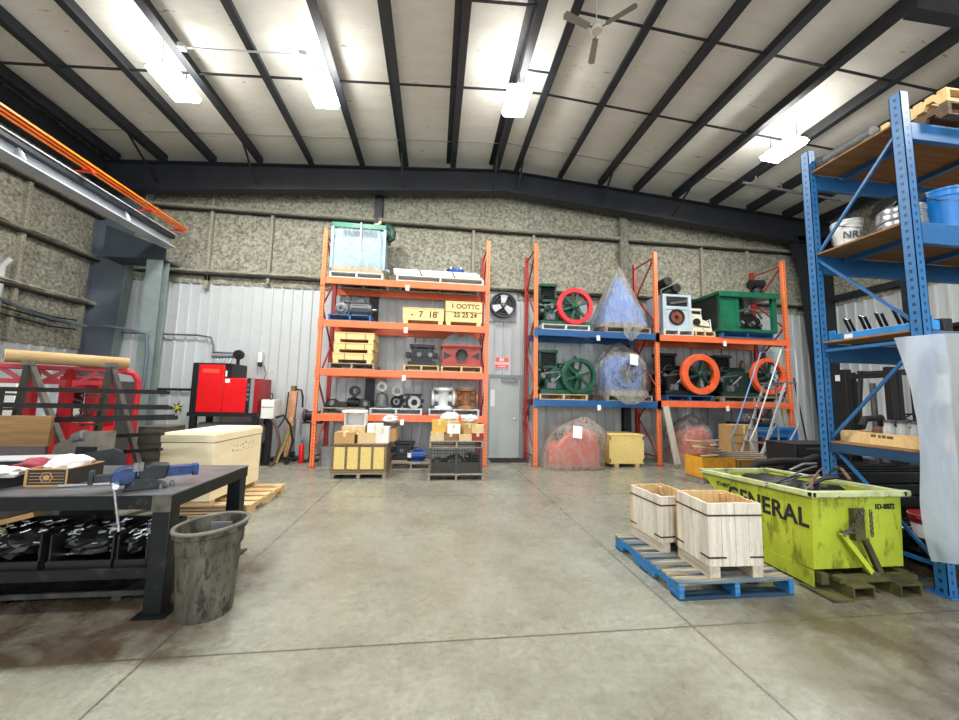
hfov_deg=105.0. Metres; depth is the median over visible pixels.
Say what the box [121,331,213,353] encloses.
conduit
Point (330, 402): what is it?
box
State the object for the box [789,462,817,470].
rod
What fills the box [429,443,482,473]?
crate
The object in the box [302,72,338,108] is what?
diffuser
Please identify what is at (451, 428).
cardboard box
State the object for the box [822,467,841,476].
rod
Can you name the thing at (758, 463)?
hose
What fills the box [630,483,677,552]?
crate
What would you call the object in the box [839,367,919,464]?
forklift
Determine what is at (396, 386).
flange
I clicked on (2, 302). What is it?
cable
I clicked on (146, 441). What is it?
drawer stack
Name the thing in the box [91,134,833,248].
beam
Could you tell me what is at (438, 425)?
cardboard box
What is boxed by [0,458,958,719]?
floor
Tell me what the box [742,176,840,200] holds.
pipe
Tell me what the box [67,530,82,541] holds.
rod
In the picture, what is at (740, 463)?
crate
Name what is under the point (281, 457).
tray
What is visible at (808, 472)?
steel angle
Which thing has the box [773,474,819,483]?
rod
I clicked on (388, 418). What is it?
bundle
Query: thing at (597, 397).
wooden pallet
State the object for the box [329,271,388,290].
wooden pallet
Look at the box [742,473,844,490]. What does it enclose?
heap
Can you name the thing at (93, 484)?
wrench
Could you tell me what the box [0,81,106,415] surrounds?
wall
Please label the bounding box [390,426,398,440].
cardboard box
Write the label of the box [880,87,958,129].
wooden pallet
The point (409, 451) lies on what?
can
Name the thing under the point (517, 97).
diffuser
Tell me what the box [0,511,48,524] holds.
board
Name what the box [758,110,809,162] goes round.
light
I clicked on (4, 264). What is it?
vent pipe
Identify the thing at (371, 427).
cardboard box
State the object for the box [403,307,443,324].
wooden crate
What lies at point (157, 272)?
column
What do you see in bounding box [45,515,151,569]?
bin
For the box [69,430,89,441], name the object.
small casting
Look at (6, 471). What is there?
rag
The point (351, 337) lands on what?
crate
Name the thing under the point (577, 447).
machine
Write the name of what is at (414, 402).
block
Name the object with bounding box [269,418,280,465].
hose
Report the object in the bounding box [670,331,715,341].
wooden pallet
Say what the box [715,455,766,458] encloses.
wood strip
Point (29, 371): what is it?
rack
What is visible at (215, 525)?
flap
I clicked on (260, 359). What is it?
switch box
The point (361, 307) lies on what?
motor
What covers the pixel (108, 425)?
press
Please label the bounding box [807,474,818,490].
rod
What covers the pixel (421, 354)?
machine part
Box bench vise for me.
[87,462,198,531]
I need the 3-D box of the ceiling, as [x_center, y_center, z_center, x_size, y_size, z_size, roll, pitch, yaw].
[1.839,-5.913,0.540,19.800,1.652,19.900,2,-6,-7]
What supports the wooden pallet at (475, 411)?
on the rack at (399, 329)
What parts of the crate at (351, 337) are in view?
lid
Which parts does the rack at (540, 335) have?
upright post, upright post, upright post, upright post, upright post, upright post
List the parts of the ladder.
handrail, handrail, leg, leg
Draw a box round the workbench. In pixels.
[0,465,248,620]
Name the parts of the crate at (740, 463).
lid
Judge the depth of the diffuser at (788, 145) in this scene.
7.38 m
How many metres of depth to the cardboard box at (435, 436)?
6.75 m
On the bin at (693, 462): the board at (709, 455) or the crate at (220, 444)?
the board at (709, 455)
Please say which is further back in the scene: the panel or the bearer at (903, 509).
the panel
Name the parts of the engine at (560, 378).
radiator frame, header tank, fuel tank, skid rail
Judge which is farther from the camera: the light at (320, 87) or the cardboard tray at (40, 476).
the light at (320, 87)
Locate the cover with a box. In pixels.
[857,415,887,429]
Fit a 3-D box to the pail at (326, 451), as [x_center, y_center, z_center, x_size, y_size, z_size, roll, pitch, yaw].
[-3.246,2.066,7.918,0.361,0.400,0.364,2,-6,-7]
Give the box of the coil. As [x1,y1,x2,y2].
[445,267,465,272]
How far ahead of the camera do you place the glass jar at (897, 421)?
3.47 m
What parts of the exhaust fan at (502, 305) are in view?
fan blade, fan blade, fan blade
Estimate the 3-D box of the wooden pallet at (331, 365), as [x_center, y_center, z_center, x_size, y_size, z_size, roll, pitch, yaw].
[-2.827,0.177,8.437,0.967,0.130,0.980,2,-6,-7]
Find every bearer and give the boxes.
[901,507,919,517]
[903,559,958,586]
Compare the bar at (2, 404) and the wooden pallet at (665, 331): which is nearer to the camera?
the bar at (2, 404)
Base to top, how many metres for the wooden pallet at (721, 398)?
0.130 m
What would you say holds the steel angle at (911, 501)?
on the bearer at (903, 509)
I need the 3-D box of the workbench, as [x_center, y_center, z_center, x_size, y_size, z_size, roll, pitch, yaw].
[-3.624,1.357,2.921,2.860,0.820,1.140,2,-6,-7]
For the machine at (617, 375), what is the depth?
8.88 m
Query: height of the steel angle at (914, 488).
0.126 m
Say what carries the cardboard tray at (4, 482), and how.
on the workbench
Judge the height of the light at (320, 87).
0.707 m
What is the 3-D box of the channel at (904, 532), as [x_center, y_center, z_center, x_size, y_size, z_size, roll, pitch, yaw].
[5.477,1.723,3.656,3.200,0.100,0.120,2,-6,-7]
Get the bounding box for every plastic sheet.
[868,192,926,220]
[894,333,958,563]
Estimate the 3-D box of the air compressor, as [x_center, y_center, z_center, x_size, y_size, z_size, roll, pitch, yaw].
[-5.364,1.013,8.128,1.380,2.449,1.010,2,-6,-7]
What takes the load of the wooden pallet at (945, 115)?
on the rack at (909, 155)
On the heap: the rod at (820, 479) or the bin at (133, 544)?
the rod at (820, 479)
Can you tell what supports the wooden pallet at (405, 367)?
on the rack at (399, 329)
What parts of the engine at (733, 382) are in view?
radiator frame, header tank, fuel tank, skid rail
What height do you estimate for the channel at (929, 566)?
0.100 m
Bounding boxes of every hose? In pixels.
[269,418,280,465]
[275,414,293,463]
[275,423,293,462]
[747,454,820,467]
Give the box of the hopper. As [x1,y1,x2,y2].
[699,468,922,602]
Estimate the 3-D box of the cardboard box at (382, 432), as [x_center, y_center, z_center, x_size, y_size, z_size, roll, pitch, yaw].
[-1.857,1.434,7.102,0.240,0.304,0.285,2,-6,-7]
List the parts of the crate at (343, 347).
lid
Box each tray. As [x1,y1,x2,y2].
[0,474,24,488]
[23,461,104,486]
[270,456,297,459]
[432,473,479,473]
[840,430,919,449]
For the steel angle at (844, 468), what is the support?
on the steel angle
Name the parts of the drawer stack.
drawer, drawer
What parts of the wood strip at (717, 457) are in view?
wood strip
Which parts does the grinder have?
shelf plate, motor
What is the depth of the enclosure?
9.22 m
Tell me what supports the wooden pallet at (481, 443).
on the crate at (436, 467)
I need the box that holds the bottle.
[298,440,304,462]
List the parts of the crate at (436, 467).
corner post, post, corner post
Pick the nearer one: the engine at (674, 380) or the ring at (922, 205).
the ring at (922, 205)
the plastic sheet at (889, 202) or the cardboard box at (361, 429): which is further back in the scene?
the cardboard box at (361, 429)
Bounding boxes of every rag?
[0,465,28,477]
[11,457,50,467]
[43,454,95,467]
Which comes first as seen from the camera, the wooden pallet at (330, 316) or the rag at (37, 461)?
the rag at (37, 461)
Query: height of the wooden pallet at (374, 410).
0.130 m
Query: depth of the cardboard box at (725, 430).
8.24 m
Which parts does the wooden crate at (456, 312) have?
lid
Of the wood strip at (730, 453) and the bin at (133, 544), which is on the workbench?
the bin at (133, 544)
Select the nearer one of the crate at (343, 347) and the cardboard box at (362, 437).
the cardboard box at (362, 437)
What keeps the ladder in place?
on the floor
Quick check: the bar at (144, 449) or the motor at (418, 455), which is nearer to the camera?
the bar at (144, 449)
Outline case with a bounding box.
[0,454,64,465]
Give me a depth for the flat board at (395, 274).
8.38 m
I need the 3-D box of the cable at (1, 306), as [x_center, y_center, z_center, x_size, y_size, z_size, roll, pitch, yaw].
[-8.418,-1.145,5.059,0.090,0.248,5.853,2,-6,-6]
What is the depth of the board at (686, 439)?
7.30 m
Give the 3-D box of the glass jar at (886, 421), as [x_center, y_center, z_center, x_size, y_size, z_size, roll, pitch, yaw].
[3.996,0.698,3.589,0.092,0.225,0.091,2,-6,-7]
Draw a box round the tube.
[872,426,918,436]
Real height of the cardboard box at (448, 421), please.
0.344 m
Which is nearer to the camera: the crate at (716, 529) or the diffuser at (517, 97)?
the crate at (716, 529)
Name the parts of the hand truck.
guide rod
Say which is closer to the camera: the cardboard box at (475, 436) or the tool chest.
the tool chest
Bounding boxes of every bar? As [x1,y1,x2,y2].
[0,387,169,393]
[0,402,172,409]
[54,414,177,422]
[116,432,164,437]
[122,448,162,453]
[733,422,775,426]
[901,0,958,28]
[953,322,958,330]
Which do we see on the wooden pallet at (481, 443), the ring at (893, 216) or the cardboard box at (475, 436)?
the cardboard box at (475, 436)
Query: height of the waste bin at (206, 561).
0.632 m
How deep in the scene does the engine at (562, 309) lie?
8.82 m
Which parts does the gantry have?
post, post, post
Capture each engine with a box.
[533,283,592,328]
[538,350,595,394]
[648,353,719,395]
[705,355,785,397]
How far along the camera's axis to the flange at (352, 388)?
8.08 m
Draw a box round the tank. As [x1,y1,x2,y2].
[375,392,387,407]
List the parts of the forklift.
guard post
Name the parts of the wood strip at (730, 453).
wood strip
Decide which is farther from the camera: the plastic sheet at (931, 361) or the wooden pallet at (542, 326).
the wooden pallet at (542, 326)
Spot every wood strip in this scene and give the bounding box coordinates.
[712,451,762,454]
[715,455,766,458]
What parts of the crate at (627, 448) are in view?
lid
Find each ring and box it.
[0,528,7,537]
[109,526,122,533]
[875,202,927,221]
[875,209,927,228]
[876,215,928,231]
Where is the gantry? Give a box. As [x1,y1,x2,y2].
[0,363,141,464]
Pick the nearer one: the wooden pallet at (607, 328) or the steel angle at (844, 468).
the steel angle at (844, 468)
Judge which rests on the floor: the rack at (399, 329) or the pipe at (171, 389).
the rack at (399, 329)
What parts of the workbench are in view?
shelf rail, rail, plate, foot plate, leg, weld plate, rail, leg, foot plate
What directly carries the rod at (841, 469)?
in the hopper
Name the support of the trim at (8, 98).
attached to the wall at (47, 233)
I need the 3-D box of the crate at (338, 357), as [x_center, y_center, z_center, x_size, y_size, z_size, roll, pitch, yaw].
[-2.816,-0.004,8.415,0.856,0.227,0.816,2,-6,-7]
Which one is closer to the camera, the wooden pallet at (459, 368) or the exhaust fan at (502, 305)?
the wooden pallet at (459, 368)
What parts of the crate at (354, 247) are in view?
corner post, corner post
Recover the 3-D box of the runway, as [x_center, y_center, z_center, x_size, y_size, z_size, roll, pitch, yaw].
[-5.875,-3.406,0.985,0.440,0.500,14.750,2,-6,-7]
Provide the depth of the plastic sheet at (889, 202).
3.70 m
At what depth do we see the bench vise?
2.68 m
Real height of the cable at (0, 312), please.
0.248 m
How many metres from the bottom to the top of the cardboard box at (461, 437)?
0.114 m
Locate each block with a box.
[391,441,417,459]
[403,394,423,408]
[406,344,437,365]
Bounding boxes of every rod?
[63,548,111,555]
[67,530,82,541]
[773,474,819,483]
[775,474,801,483]
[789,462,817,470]
[789,465,817,476]
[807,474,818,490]
[807,475,839,485]
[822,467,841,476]
[833,466,851,480]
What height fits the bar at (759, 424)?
0.108 m
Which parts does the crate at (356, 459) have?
pale panel, pale panel, rail, rail, pale panel, pale panel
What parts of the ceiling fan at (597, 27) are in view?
blade, blade, motor, blade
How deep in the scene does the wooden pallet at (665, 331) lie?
9.05 m
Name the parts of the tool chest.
drawer, drawer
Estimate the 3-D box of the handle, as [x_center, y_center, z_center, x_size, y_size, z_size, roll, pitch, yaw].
[-6.974,1.091,8.497,0.287,0.292,0.010,2,-6,-7]
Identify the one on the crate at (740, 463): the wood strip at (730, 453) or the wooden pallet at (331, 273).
the wood strip at (730, 453)
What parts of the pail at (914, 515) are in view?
pail lid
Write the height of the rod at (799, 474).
0.125 m
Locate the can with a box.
[407,448,412,460]
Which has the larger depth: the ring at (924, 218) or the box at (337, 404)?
the box at (337, 404)
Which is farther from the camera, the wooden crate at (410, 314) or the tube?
the wooden crate at (410, 314)
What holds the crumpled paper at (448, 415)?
on the cardboard box at (448, 421)
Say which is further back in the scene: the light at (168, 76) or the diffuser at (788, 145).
the diffuser at (788, 145)
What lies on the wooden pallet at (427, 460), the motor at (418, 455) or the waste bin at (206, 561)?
the motor at (418, 455)
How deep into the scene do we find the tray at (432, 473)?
6.73 m
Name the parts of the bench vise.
jaw plate, jaw plate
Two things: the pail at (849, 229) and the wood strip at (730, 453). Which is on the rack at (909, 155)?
the pail at (849, 229)
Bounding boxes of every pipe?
[0,257,13,308]
[157,388,190,390]
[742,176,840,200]
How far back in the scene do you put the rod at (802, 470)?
3.74 m
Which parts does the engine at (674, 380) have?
radiator frame, header tank, skid rail, skid rail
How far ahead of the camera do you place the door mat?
8.95 m
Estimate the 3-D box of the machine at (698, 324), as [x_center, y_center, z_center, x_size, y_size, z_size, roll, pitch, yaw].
[5.521,-0.978,9.435,0.545,0.598,0.528,2,-6,-7]
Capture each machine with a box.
[539,417,606,468]
[590,265,647,330]
[592,343,647,395]
[662,414,715,463]
[691,308,711,330]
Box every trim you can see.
[0,84,105,180]
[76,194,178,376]
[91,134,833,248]
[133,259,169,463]
[789,233,842,440]
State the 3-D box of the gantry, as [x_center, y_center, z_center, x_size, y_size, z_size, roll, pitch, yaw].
[-5.519,0.979,4.723,0.113,1.827,1.648,-4,-8,42]
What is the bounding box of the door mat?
[488,458,527,461]
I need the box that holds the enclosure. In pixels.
[691,280,779,333]
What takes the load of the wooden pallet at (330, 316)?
on the rack at (399, 329)
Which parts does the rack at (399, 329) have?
upright post, upright post, upright post, upright post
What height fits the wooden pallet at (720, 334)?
0.130 m
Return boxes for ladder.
[730,349,801,467]
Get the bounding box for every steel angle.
[781,467,919,469]
[784,465,919,467]
[784,470,919,476]
[838,472,919,482]
[863,483,919,484]
[875,484,919,494]
[900,496,919,506]
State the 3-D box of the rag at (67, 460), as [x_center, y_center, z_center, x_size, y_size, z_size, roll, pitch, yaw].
[-3.225,0.800,2.904,0.263,0.113,0.266,-2,-6,26]
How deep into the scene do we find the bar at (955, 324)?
3.42 m
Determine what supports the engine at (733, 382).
on the wooden pallet at (721, 398)
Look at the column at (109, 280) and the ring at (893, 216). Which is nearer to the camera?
the ring at (893, 216)
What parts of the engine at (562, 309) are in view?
radiator frame, header tank, skid rail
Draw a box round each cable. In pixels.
[0,297,148,386]
[0,312,75,329]
[1,306,61,322]
[2,302,77,320]
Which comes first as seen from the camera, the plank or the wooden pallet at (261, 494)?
the wooden pallet at (261, 494)
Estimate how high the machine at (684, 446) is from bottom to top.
1.216 m
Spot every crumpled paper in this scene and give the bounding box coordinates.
[440,412,458,419]
[461,414,478,421]
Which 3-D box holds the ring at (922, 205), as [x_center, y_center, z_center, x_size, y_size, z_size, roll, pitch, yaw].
[4.206,-1.460,3.680,0.350,0.060,0.350,2,-6,-7]
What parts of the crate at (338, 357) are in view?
lid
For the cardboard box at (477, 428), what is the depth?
6.91 m
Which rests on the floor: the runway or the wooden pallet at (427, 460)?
the wooden pallet at (427, 460)
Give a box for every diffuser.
[146,63,200,102]
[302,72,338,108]
[502,84,532,116]
[760,134,807,162]
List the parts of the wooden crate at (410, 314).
lid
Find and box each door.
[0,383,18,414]
[487,374,522,457]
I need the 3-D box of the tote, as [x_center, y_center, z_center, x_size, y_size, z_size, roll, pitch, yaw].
[-2.484,1.158,7.364,0.440,0.310,0.340,2,-6,-7]
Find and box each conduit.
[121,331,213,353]
[176,41,307,59]
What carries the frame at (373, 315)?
on the wooden pallet at (330, 316)
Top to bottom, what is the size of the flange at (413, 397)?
0.268 m
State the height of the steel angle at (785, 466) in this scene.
0.126 m
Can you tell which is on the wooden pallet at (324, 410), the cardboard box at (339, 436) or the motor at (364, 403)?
the motor at (364, 403)
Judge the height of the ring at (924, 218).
0.060 m
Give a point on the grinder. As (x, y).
(306, 415)
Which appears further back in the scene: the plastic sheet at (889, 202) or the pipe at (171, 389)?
the pipe at (171, 389)
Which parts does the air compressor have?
stand leg, stand leg, black lid, air tank, blower motor, stand leg, red panel, stand leg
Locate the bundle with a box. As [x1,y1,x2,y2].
[382,415,398,422]
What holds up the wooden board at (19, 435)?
on the floor
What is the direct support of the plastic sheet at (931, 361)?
hanging from the rack at (909, 155)
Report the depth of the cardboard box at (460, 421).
7.27 m
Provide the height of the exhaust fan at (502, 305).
0.840 m
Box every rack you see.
[0,360,150,515]
[307,229,489,467]
[523,243,794,466]
[800,91,958,600]
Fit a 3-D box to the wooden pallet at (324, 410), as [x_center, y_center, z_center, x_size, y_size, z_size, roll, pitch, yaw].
[-2.972,1.128,8.329,0.909,0.130,0.980,2,-6,-7]
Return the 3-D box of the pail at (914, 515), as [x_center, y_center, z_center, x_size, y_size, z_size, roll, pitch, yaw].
[4.036,1.483,3.301,0.256,0.212,0.263,2,-6,-7]
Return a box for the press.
[48,376,115,454]
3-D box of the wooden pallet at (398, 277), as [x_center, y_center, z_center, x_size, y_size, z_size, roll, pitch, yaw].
[-0.949,-1.773,8.857,1.988,0.130,0.980,2,-6,-7]
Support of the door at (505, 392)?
in the wall at (247, 278)
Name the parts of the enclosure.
panel, panel, door post, door, roof panel, post, frame, door post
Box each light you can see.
[143,40,202,102]
[301,43,340,108]
[501,56,533,116]
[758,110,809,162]
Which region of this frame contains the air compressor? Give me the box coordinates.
[186,350,271,461]
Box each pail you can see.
[320,445,331,466]
[829,217,866,246]
[907,509,924,538]
[925,184,958,224]
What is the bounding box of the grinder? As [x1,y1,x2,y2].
[302,409,322,462]
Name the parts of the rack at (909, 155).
upright post, bent arm, bent arm, deck panel, bent arm, deck panel, deck panel, deck panel, steel bracket set, bent arm, upright post, deck panel, foot plate, deck panel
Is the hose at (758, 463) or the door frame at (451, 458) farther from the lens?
the door frame at (451, 458)
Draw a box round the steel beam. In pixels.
[828,315,939,340]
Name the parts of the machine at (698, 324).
plate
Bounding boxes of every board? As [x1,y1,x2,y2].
[0,415,54,518]
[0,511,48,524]
[393,268,476,274]
[394,270,479,277]
[394,273,481,279]
[686,439,715,443]
[693,446,715,447]
[700,454,719,456]
[702,439,718,441]
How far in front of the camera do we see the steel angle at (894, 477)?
4.69 m
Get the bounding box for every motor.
[347,397,360,407]
[350,299,376,315]
[411,448,428,461]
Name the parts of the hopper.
plate, rocker rail, latch chain, latch arm, latch plate, latch chain, latch arm, rocker rail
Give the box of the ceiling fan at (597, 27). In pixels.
[563,0,637,63]
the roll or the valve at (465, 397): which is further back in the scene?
the valve at (465, 397)
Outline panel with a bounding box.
[764,345,788,426]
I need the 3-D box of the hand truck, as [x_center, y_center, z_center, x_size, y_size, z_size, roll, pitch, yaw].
[-4.377,1.440,8.433,0.580,1.700,0.350,2,-6,-7]
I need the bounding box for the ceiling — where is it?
[0,0,958,222]
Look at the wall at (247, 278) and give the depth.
9.50 m
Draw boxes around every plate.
[38,431,116,515]
[59,448,123,517]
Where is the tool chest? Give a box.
[764,440,849,469]
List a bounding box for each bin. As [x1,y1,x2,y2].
[0,515,95,570]
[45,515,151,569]
[113,516,186,567]
[169,511,250,624]
[685,454,735,483]
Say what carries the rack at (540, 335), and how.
on the floor
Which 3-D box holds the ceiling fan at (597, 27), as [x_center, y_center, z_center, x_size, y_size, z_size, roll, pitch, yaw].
[1.690,-5.272,5.603,0.996,0.713,1.002,2,-6,-7]
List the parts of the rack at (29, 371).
support arm, support arm, frame leg, head plate, frame leg, support arm, support arm, support arm, frame leg, head plate, frame leg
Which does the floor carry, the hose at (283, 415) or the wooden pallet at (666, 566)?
the wooden pallet at (666, 566)
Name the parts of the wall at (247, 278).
foamed column casing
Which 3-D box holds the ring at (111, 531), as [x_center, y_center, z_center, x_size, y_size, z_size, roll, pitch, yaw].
[-2.645,1.262,2.683,0.090,0.089,0.024,2,-6,-7]
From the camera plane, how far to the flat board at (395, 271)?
8.38 m
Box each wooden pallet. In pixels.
[179,506,225,519]
[213,484,285,513]
[321,407,371,413]
[328,314,375,328]
[328,362,380,369]
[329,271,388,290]
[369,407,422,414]
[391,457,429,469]
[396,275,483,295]
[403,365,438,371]
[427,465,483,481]
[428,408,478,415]
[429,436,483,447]
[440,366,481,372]
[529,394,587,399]
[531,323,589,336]
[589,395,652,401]
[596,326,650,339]
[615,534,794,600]
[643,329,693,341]
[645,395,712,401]
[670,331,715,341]
[704,396,785,402]
[715,332,773,338]
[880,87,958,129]
[913,100,958,127]
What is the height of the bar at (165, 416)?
0.111 m
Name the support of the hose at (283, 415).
attached to the junction box at (270, 408)
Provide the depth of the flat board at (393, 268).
8.38 m
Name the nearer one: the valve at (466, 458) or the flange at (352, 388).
the valve at (466, 458)
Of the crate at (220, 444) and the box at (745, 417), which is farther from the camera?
the box at (745, 417)
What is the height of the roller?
0.186 m
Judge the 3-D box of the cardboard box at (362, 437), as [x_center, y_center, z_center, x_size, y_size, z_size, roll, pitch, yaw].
[-2.153,1.486,7.040,0.398,0.176,0.300,3,-6,-15]
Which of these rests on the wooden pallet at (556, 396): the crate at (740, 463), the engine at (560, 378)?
the engine at (560, 378)
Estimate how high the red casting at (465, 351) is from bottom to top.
0.800 m
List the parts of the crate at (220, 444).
lid frame, lid panel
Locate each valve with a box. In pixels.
[432,386,454,408]
[454,387,477,409]
[464,451,478,461]
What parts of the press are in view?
white plate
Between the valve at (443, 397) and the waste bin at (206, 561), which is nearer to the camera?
the waste bin at (206, 561)
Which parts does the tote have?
white lid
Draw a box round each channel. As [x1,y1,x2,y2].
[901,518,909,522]
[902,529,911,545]
[903,536,926,552]
[906,549,928,566]
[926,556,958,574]
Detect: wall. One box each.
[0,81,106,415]
[117,194,819,457]
[826,186,958,456]
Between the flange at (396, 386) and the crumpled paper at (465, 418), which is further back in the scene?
the flange at (396, 386)
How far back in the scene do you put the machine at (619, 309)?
9.05 m
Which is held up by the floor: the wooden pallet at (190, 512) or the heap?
the wooden pallet at (190, 512)
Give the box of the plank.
[662,406,681,468]
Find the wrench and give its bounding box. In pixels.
[57,483,109,487]
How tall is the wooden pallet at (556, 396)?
0.130 m
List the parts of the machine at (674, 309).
panel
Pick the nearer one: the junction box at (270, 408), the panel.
the junction box at (270, 408)
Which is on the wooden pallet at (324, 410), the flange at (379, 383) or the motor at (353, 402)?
the motor at (353, 402)
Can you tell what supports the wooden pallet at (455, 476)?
on the floor
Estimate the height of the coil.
0.173 m
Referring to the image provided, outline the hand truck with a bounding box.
[270,386,303,461]
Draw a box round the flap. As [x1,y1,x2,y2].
[210,521,231,530]
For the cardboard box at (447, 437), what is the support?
on the wooden pallet at (481, 443)
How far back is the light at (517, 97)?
6.73 m
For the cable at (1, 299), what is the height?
1.529 m
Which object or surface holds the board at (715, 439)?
on the board
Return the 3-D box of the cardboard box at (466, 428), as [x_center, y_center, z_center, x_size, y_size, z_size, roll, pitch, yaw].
[-0.226,1.304,6.993,0.220,0.184,0.205,4,-6,-24]
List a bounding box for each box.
[257,352,263,366]
[259,393,280,465]
[325,397,338,406]
[334,402,347,407]
[334,431,357,442]
[342,426,366,440]
[356,432,375,443]
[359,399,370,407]
[367,423,383,432]
[375,426,390,442]
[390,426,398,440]
[431,431,443,440]
[432,419,446,431]
[444,420,458,432]
[444,433,457,440]
[447,424,459,433]
[458,433,471,440]
[460,421,477,423]
[460,423,474,433]
[471,433,483,440]
[472,424,483,432]
[718,424,757,451]
[740,413,753,421]
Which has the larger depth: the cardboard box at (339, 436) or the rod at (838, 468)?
the cardboard box at (339, 436)
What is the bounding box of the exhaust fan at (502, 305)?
[489,291,516,321]
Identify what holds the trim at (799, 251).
attached to the wall at (851, 302)
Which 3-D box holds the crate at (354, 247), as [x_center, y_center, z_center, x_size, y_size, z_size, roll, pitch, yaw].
[-2.702,-2.627,8.739,1.391,1.475,0.969,2,-6,-7]
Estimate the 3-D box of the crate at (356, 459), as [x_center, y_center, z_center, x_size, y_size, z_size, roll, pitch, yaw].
[-2.260,1.897,7.149,1.000,0.625,0.820,2,-6,-7]
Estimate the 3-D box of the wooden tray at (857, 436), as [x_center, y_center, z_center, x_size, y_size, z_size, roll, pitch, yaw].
[4.160,0.782,3.622,0.522,0.115,0.700,2,-6,-7]
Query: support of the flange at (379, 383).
on the tank
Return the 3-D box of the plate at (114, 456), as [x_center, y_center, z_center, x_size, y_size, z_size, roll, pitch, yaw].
[-3.831,1.360,3.631,0.520,0.948,0.134,2,-6,-7]
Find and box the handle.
[173,401,181,412]
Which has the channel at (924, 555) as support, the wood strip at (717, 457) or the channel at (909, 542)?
the channel at (909, 542)
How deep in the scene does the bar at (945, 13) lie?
4.81 m
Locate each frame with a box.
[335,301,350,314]
[349,307,374,319]
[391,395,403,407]
[445,454,459,461]
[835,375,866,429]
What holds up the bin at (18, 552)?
on the workbench
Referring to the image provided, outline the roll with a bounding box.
[3,349,129,368]
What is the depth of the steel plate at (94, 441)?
3.83 m
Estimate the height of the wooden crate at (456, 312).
0.552 m
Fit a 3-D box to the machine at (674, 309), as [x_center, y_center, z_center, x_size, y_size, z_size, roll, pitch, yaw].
[4.843,-1.381,9.450,0.760,1.375,0.740,2,-6,-7]
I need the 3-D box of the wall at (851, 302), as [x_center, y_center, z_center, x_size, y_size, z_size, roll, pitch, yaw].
[11.239,-2.194,1.407,0.500,8.200,19.600,2,-6,-7]
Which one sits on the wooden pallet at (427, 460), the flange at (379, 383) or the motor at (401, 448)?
the motor at (401, 448)
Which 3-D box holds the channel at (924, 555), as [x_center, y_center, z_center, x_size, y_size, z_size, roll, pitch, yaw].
[5.493,1.828,3.496,3.200,0.100,0.120,2,-6,-7]
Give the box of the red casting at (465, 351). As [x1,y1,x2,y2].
[441,333,481,366]
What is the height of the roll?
0.155 m
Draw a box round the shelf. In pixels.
[0,565,174,600]
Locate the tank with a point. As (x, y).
(381, 400)
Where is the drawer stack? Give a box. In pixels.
[137,424,185,464]
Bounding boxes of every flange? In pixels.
[349,386,360,396]
[377,382,386,391]
[392,385,402,395]
[408,396,419,408]
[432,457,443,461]
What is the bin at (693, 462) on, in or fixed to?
on the floor
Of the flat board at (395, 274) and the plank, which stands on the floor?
the plank
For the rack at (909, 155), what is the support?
on the floor
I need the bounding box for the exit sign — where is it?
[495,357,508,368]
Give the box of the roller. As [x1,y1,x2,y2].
[815,126,880,167]
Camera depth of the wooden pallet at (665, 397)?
8.98 m
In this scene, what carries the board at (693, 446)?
on the board
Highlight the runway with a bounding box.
[0,102,187,247]
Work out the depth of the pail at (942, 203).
3.58 m
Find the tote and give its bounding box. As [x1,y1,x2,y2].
[342,410,367,425]
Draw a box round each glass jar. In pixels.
[883,420,894,422]
[896,420,908,423]
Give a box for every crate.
[160,425,262,506]
[330,441,390,478]
[332,352,377,364]
[333,342,378,356]
[334,332,379,346]
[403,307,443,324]
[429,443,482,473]
[444,301,482,325]
[595,431,643,467]
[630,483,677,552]
[675,490,763,578]
[735,459,765,467]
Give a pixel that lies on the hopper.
(846, 544)
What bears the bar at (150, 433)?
on the rack at (29, 371)

